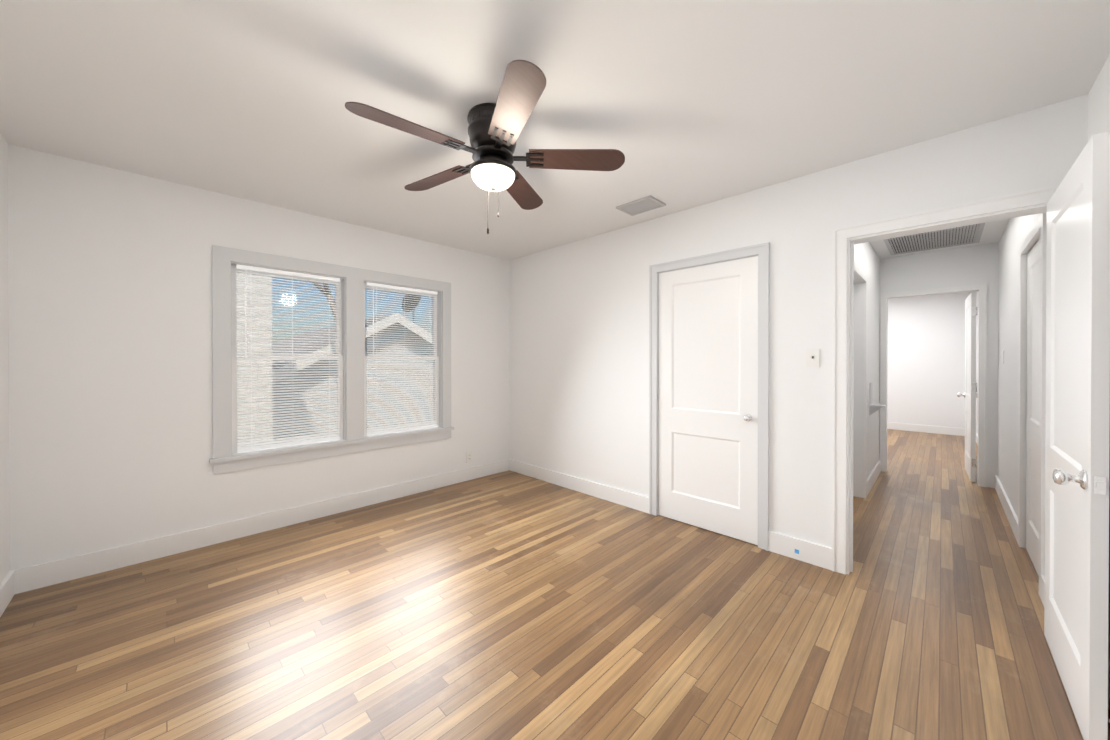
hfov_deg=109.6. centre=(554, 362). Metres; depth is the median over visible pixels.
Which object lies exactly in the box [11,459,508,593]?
baseboard
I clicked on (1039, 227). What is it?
door frame
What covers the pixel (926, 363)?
wall
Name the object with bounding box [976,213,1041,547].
wall
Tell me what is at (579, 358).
wall
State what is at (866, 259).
wall
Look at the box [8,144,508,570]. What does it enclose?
wall
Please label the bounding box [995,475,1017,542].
baseboard
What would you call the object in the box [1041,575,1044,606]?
baseboard
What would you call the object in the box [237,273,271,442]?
building
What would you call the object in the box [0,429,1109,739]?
floor
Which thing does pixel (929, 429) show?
baseboard
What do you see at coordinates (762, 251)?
door frame
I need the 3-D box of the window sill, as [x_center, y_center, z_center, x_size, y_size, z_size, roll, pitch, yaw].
[-1.750,0.716,3.402,0.145,0.110,1.890,0,0,45]
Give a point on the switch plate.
(812, 357)
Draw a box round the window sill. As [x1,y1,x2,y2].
[209,427,453,474]
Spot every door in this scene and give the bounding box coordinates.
[658,256,757,544]
[957,292,977,481]
[1026,238,1040,575]
[1044,131,1109,739]
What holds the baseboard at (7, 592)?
attached to the wall at (4, 455)
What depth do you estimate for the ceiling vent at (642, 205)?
2.95 m
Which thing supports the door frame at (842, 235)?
attached to the wall at (579, 358)
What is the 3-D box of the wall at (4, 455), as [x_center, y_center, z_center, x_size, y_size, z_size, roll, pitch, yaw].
[-1.567,0.042,0.658,4.060,2.450,0.120,0,0,45]
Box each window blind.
[236,264,339,452]
[366,282,437,435]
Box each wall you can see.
[0,133,9,583]
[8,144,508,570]
[509,94,1087,547]
[853,242,879,497]
[879,243,998,487]
[887,291,975,427]
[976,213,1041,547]
[1088,55,1109,661]
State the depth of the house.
9.34 m
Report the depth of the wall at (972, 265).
4.04 m
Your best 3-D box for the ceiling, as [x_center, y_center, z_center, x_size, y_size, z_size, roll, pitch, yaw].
[2.105,-1.273,4.278,4.540,0.150,10.800,0,0,45]
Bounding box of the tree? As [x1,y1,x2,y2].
[312,282,335,321]
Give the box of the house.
[272,294,432,438]
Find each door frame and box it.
[649,242,769,550]
[831,184,1059,574]
[853,262,866,498]
[880,283,986,486]
[1018,212,1046,597]
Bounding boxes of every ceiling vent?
[616,195,665,215]
[884,223,984,254]
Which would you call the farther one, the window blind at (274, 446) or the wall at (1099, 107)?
the window blind at (274, 446)
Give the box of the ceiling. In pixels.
[0,0,1109,259]
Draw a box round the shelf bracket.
[869,382,886,415]
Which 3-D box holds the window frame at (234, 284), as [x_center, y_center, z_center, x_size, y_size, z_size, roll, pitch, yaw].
[-1.763,-0.080,3.412,0.130,1.480,1.850,0,0,45]
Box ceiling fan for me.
[345,60,624,233]
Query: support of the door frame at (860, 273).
attached to the wall at (866, 259)
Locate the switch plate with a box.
[806,349,819,366]
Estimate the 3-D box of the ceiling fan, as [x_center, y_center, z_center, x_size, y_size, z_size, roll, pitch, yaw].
[-0.340,-0.901,1.896,1.226,0.574,1.213,0,0,45]
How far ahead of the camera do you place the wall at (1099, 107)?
1.57 m
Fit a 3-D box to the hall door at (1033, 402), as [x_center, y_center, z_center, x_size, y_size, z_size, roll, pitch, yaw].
[2.938,0.260,2.377,0.045,1.988,0.755,0,0,45]
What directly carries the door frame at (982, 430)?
attached to the wall at (972, 265)
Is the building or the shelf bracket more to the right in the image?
the shelf bracket
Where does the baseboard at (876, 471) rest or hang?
attached to the wall at (866, 259)
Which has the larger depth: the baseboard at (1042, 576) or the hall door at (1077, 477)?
the baseboard at (1042, 576)
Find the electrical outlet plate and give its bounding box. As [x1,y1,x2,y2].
[466,451,471,462]
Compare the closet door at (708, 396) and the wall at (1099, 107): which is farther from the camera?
the closet door at (708, 396)
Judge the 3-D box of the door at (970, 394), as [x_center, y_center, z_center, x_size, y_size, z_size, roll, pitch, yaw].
[4.617,0.251,4.370,0.170,1.988,0.714,0,0,45]
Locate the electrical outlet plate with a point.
(468, 456)
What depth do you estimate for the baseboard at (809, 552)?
3.40 m
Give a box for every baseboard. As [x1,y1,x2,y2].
[0,571,14,616]
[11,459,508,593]
[509,459,831,569]
[867,460,880,494]
[887,422,964,435]
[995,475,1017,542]
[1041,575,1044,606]
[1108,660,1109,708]
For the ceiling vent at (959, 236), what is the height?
0.012 m
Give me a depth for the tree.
7.54 m

